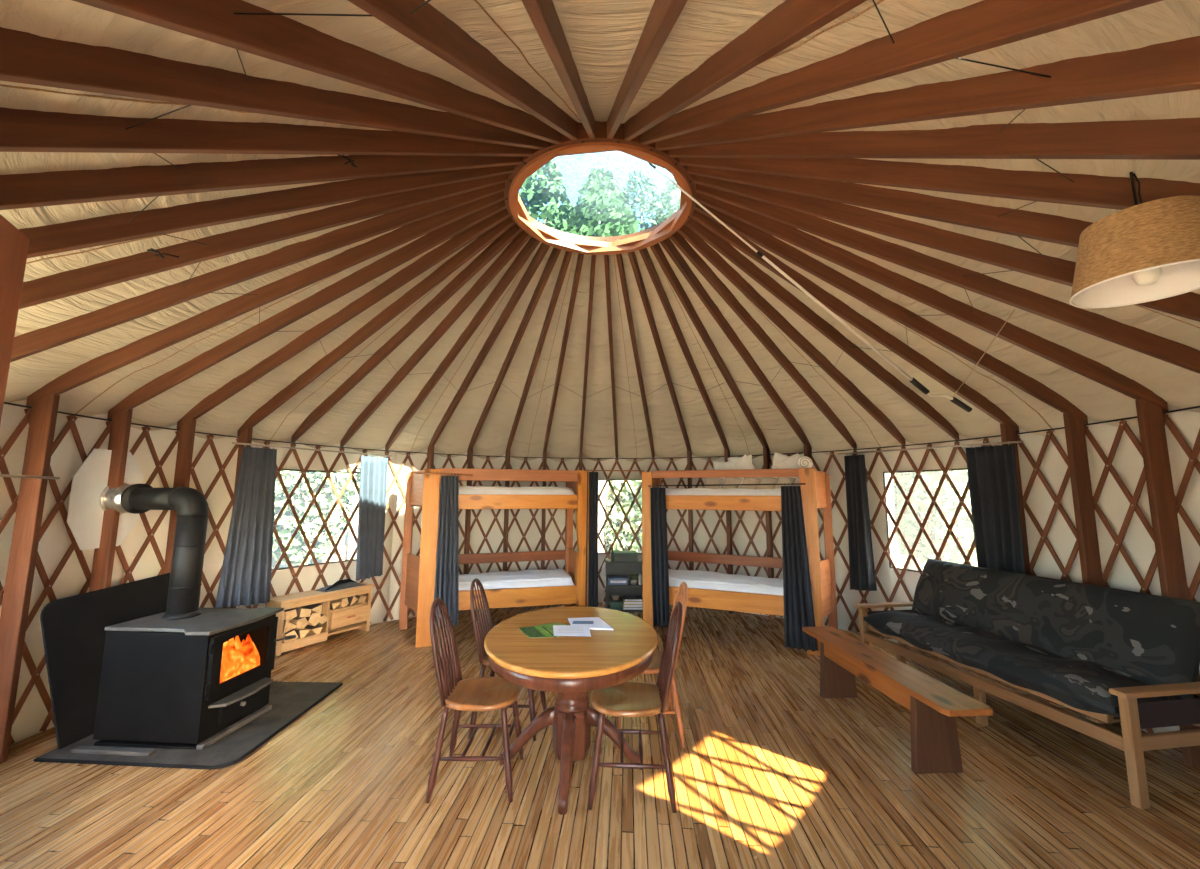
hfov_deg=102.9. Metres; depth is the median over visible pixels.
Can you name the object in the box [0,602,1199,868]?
floor
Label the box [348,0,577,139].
rafter
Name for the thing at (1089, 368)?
rafter
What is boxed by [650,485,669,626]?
curtain
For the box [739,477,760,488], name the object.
pillow
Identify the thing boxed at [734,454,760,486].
pillow
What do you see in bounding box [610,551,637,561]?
tub
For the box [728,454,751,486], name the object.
pillow
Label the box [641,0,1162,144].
rafter
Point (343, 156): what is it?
knot
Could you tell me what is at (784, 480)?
pillow
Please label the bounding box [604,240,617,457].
rafter
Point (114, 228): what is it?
rafter
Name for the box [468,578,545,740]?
dining chair
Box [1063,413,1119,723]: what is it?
wall post
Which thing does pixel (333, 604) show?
log
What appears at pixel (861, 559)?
window curtain
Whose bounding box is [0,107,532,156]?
rafter
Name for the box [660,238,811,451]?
rafter
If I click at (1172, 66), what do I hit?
rafter
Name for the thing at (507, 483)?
wall post
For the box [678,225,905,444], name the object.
rafter
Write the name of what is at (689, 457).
wall post
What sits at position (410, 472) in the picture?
curtain rod
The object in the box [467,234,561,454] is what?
rafter
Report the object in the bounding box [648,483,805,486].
curtain rod
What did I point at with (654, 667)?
dining chair
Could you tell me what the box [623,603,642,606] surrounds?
book
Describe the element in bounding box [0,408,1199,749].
lattice
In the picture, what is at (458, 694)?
dining chair
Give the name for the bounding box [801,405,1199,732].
wall
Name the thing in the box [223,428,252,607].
wall post
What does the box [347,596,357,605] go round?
log
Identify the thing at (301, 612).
log
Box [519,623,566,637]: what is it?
brochure
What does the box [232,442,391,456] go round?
curtain rod
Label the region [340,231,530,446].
rafter
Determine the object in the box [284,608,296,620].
log
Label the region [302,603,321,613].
log
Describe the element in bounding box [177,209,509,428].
rafter
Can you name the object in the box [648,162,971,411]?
pole
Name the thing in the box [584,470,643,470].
curtain rod
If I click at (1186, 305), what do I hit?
rafter
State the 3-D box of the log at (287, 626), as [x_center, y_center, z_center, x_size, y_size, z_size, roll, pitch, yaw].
[-3.152,1.895,4.779,0.210,0.128,0.134,-3,-8,28]
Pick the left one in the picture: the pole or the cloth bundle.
the cloth bundle
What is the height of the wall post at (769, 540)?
2.173 m
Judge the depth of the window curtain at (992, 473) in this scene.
4.08 m
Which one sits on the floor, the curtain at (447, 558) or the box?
the box
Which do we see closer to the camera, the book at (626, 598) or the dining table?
the dining table
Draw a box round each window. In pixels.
[272,469,359,570]
[598,479,641,553]
[883,468,976,571]
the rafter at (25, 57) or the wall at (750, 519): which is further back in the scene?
the wall at (750, 519)
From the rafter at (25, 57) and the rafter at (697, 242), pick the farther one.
the rafter at (697, 242)
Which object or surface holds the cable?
attached to the lattice
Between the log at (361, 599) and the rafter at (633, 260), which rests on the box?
the log at (361, 599)
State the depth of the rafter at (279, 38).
1.42 m
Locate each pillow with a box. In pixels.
[703,478,722,488]
[713,461,738,488]
[721,477,741,488]
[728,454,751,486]
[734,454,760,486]
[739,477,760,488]
[757,477,777,488]
[772,452,789,477]
[772,453,799,485]
[774,477,795,488]
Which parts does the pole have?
rod, crank arm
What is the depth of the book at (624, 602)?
6.04 m
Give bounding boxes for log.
[282,629,297,641]
[283,620,296,633]
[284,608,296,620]
[288,617,307,628]
[294,628,309,638]
[295,607,310,616]
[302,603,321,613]
[305,611,320,625]
[305,625,322,634]
[318,614,326,623]
[330,600,340,609]
[332,597,348,606]
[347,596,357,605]
[355,595,366,602]
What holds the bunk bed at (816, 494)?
on the floor
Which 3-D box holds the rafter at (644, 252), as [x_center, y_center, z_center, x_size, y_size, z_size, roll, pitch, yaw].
[1.082,-0.774,5.547,0.038,1.845,2.901,-4,-8,30]
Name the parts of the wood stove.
rail, panel, panel, plate, plate, rail, frame, ash drawer, door, panel, handle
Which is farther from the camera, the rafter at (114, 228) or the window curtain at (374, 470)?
the window curtain at (374, 470)
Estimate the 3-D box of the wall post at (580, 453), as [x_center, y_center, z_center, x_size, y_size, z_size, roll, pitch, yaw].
[-0.287,1.335,6.936,0.044,2.173,0.110,1,-7,-4]
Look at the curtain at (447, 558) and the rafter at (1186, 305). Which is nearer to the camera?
the rafter at (1186, 305)
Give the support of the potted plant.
on the shelf unit
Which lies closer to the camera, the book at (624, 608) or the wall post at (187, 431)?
the wall post at (187, 431)
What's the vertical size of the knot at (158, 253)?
0.036 m
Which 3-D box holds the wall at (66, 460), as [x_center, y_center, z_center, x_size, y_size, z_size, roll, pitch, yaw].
[-3.132,0.879,3.431,1.081,2.200,5.183,0,-7,0]
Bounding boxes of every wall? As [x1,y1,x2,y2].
[0,399,396,744]
[388,450,801,620]
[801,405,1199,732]
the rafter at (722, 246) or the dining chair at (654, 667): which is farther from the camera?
the rafter at (722, 246)
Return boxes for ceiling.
[0,0,1199,461]
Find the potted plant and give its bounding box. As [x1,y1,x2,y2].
[630,573,636,584]
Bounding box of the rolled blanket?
[797,456,812,467]
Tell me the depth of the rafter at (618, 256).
5.37 m
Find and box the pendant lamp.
[1069,172,1199,308]
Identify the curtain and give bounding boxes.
[215,445,276,607]
[356,454,387,580]
[434,473,458,627]
[585,469,597,606]
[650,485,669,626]
[781,483,817,650]
[844,453,876,590]
[966,441,1024,573]
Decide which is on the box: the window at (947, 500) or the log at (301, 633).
the log at (301, 633)
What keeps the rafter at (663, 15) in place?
attached to the ceiling
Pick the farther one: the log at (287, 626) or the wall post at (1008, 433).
the log at (287, 626)
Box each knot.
[147,248,178,258]
[338,155,357,167]
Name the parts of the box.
panel, rail, drawer, panel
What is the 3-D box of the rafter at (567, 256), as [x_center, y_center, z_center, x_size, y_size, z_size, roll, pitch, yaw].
[-0.804,-0.765,5.680,0.038,1.845,2.901,3,-8,-21]
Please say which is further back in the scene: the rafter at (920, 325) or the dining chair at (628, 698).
the rafter at (920, 325)
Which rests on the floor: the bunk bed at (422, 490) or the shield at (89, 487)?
the bunk bed at (422, 490)
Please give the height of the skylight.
0.494 m
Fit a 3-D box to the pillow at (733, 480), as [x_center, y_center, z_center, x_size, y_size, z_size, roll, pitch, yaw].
[1.490,0.565,5.422,0.239,0.233,0.131,-4,-8,29]
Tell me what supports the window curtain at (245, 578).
hanging from the curtain rod at (232, 442)
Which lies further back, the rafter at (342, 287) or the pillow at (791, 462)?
the pillow at (791, 462)
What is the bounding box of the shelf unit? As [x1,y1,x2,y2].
[601,558,642,611]
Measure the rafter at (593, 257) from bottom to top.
1.845 m
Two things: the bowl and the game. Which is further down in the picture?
the bowl
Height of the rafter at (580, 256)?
1.845 m
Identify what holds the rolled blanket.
on the pillow at (791, 462)
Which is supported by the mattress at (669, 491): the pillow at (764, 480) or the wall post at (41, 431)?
the pillow at (764, 480)
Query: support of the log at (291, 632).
on the box
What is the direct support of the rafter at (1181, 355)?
attached to the ceiling
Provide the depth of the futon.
3.03 m
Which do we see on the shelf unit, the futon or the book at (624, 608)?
the book at (624, 608)
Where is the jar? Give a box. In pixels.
[638,573,642,584]
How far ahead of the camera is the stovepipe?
3.33 m
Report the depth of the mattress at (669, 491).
5.32 m
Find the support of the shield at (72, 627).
on the hearth pad
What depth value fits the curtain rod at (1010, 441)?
4.54 m
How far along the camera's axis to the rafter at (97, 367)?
3.27 m
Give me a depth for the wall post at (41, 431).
2.89 m
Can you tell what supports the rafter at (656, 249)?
attached to the ceiling
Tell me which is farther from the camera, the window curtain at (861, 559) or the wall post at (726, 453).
the wall post at (726, 453)
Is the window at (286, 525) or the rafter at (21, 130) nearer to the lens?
the rafter at (21, 130)
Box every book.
[623,596,641,600]
[623,598,642,603]
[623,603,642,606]
[623,607,642,609]
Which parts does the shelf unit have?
panel, panel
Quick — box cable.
[4,402,1199,458]
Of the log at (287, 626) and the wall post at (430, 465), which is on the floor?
the wall post at (430, 465)
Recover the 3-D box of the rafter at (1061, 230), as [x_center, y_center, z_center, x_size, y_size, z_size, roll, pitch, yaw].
[1.807,-1.153,2.458,2.901,1.845,0.038,-5,-8,34]
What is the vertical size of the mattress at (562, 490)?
0.170 m
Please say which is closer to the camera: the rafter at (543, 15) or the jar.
the rafter at (543, 15)
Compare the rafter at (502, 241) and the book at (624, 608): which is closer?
the rafter at (502, 241)
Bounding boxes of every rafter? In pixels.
[0,27,546,149]
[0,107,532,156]
[0,155,522,209]
[10,183,504,362]
[18,165,513,257]
[19,174,507,308]
[26,191,504,406]
[72,0,561,143]
[107,200,505,419]
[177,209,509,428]
[237,217,515,436]
[291,224,522,441]
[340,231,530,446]
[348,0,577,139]
[385,237,540,449]
[427,243,549,452]
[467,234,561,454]
[506,236,572,452]
[521,0,594,137]
[543,238,584,452]
[579,255,595,451]
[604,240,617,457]
[607,0,686,138]
[616,239,654,457]
[624,0,866,140]
[627,237,691,455]
[639,234,729,453]
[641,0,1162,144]
[649,230,769,453]
[655,36,1199,150]
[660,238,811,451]
[668,117,1199,159]
[669,231,856,448]
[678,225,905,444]
[679,158,1199,209]
[685,218,958,439]
[687,166,1092,247]
[690,210,1018,432]
[693,175,1199,321]
[694,202,1087,423]
[696,184,1199,373]
[696,192,1167,411]
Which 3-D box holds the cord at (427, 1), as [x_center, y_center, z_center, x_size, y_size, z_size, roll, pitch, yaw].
[0.009,-0.838,3.603,5.199,0.214,5.182,0,-7,0]
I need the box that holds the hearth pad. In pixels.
[34,682,342,769]
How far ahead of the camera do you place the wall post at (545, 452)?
6.82 m
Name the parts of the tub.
lid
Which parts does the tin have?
lid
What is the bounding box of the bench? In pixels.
[802,626,992,773]
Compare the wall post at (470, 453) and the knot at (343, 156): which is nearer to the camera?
the knot at (343, 156)
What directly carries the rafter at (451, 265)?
attached to the ceiling
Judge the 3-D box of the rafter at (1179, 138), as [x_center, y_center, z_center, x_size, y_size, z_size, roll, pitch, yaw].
[1.367,-1.213,1.984,0.038,1.845,2.901,6,-9,-38]
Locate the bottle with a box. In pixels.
[611,547,613,561]
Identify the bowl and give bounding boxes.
[611,595,619,599]
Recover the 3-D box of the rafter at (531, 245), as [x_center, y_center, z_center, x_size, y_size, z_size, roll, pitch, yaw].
[-1.603,-0.835,5.135,2.901,1.845,0.038,-6,-10,42]
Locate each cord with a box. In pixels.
[126,0,1073,398]
[952,309,1014,397]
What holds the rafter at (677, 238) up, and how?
attached to the ceiling
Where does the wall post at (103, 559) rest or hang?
on the floor
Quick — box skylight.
[504,121,696,254]
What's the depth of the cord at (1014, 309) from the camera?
3.17 m
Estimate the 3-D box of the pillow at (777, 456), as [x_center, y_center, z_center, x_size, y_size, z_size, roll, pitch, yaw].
[2.109,0.432,5.464,0.412,0.484,0.212,-4,-8,29]
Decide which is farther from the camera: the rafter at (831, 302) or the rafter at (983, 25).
the rafter at (831, 302)
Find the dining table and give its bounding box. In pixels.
[484,606,657,814]
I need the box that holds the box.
[265,582,374,655]
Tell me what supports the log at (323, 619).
on the log at (316, 629)
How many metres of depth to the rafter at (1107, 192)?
2.13 m
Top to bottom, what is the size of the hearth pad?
0.021 m
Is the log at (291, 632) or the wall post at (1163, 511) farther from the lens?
the log at (291, 632)
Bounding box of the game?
[608,576,627,584]
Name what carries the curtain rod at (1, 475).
attached to the wall post at (41, 431)
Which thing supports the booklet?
on the dining table
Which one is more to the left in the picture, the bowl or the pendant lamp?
the bowl
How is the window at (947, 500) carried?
in the wall at (1128, 462)
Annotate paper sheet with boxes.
[553,625,590,636]
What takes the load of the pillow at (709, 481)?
on the mattress at (669, 491)
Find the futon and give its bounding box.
[854,559,1199,808]
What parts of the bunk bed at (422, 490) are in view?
post, panel, panel, post, rail, rail, guard rail, rail, post, panel, panel, post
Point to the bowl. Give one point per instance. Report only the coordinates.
(615, 597)
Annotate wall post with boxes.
[0,394,59,763]
[89,408,132,591]
[163,419,195,573]
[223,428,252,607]
[427,446,433,468]
[462,448,472,612]
[503,450,509,608]
[541,451,546,605]
[579,452,582,469]
[687,451,694,608]
[724,449,733,613]
[763,447,775,619]
[803,445,810,458]
[1000,423,1030,574]
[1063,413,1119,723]
[1135,399,1199,767]
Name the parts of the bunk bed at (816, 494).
post, post, rail, guard rail, rail, rail, post, panel, panel, post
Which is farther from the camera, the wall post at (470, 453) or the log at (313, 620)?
the wall post at (470, 453)
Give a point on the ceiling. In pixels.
(602, 36)
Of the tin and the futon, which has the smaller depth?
the futon
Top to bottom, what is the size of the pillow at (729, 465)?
0.370 m
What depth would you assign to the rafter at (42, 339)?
2.92 m
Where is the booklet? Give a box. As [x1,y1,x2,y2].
[568,617,612,629]
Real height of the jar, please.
0.135 m
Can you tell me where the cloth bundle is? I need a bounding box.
[314,579,365,591]
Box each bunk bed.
[399,468,588,646]
[642,468,837,655]
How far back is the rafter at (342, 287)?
3.63 m
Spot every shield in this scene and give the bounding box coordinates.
[40,573,169,749]
[67,449,143,549]
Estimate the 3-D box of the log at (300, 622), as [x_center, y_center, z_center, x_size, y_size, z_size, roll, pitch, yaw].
[-3.096,1.913,4.884,0.210,0.118,0.118,-3,-8,28]
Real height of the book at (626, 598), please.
0.030 m
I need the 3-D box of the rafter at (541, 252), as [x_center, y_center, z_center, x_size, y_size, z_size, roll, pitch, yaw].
[-1.366,-0.807,5.356,0.038,1.845,2.901,6,-9,-38]
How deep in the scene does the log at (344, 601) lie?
5.24 m
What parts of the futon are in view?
leg, arm rail, armrest, arm panel, support leg, leg, support leg, seat rail, rail, seat mattress, mattress, leg, armrest, arm panel, arm rail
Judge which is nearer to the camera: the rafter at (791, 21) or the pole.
the rafter at (791, 21)
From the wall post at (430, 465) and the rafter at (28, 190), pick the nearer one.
the rafter at (28, 190)
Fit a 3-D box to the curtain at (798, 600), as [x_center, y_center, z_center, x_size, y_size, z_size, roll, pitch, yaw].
[1.975,1.300,4.792,0.302,1.618,0.095,-4,-8,31]
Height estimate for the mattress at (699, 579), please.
0.186 m
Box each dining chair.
[426,598,523,802]
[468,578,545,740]
[588,601,682,812]
[611,582,687,747]
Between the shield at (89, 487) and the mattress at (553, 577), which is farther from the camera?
the mattress at (553, 577)
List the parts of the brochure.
printed panel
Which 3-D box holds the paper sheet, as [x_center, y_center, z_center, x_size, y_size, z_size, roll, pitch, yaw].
[-0.169,1.152,2.810,0.237,0.002,0.225,0,-7,0]
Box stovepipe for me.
[104,484,208,619]
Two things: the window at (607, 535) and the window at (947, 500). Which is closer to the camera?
the window at (947, 500)
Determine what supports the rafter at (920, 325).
attached to the ceiling
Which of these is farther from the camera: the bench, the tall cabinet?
the bench
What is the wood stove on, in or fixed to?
on the hearth pad
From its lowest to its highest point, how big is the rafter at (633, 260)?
1.845 m
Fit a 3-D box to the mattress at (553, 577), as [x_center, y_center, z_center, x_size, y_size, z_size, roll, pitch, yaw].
[-1.184,1.718,5.549,1.891,0.190,0.806,3,-8,-21]
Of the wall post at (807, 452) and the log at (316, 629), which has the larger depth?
the wall post at (807, 452)
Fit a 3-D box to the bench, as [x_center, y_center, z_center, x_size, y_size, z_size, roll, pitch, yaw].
[1.890,1.757,3.252,0.280,0.451,1.580,1,-7,-4]
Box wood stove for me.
[71,607,295,755]
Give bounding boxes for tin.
[610,599,622,609]
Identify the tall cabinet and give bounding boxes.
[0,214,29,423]
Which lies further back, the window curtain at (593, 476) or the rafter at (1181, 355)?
the window curtain at (593, 476)
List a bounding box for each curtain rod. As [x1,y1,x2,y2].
[0,474,59,478]
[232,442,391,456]
[410,472,472,475]
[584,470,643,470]
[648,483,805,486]
[838,441,1023,454]
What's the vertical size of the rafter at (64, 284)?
1.845 m
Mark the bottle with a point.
(612, 552)
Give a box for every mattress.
[459,486,574,494]
[459,569,573,589]
[665,488,780,495]
[668,569,783,595]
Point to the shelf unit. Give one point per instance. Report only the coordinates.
(627, 569)
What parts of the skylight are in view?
frame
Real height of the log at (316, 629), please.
0.087 m

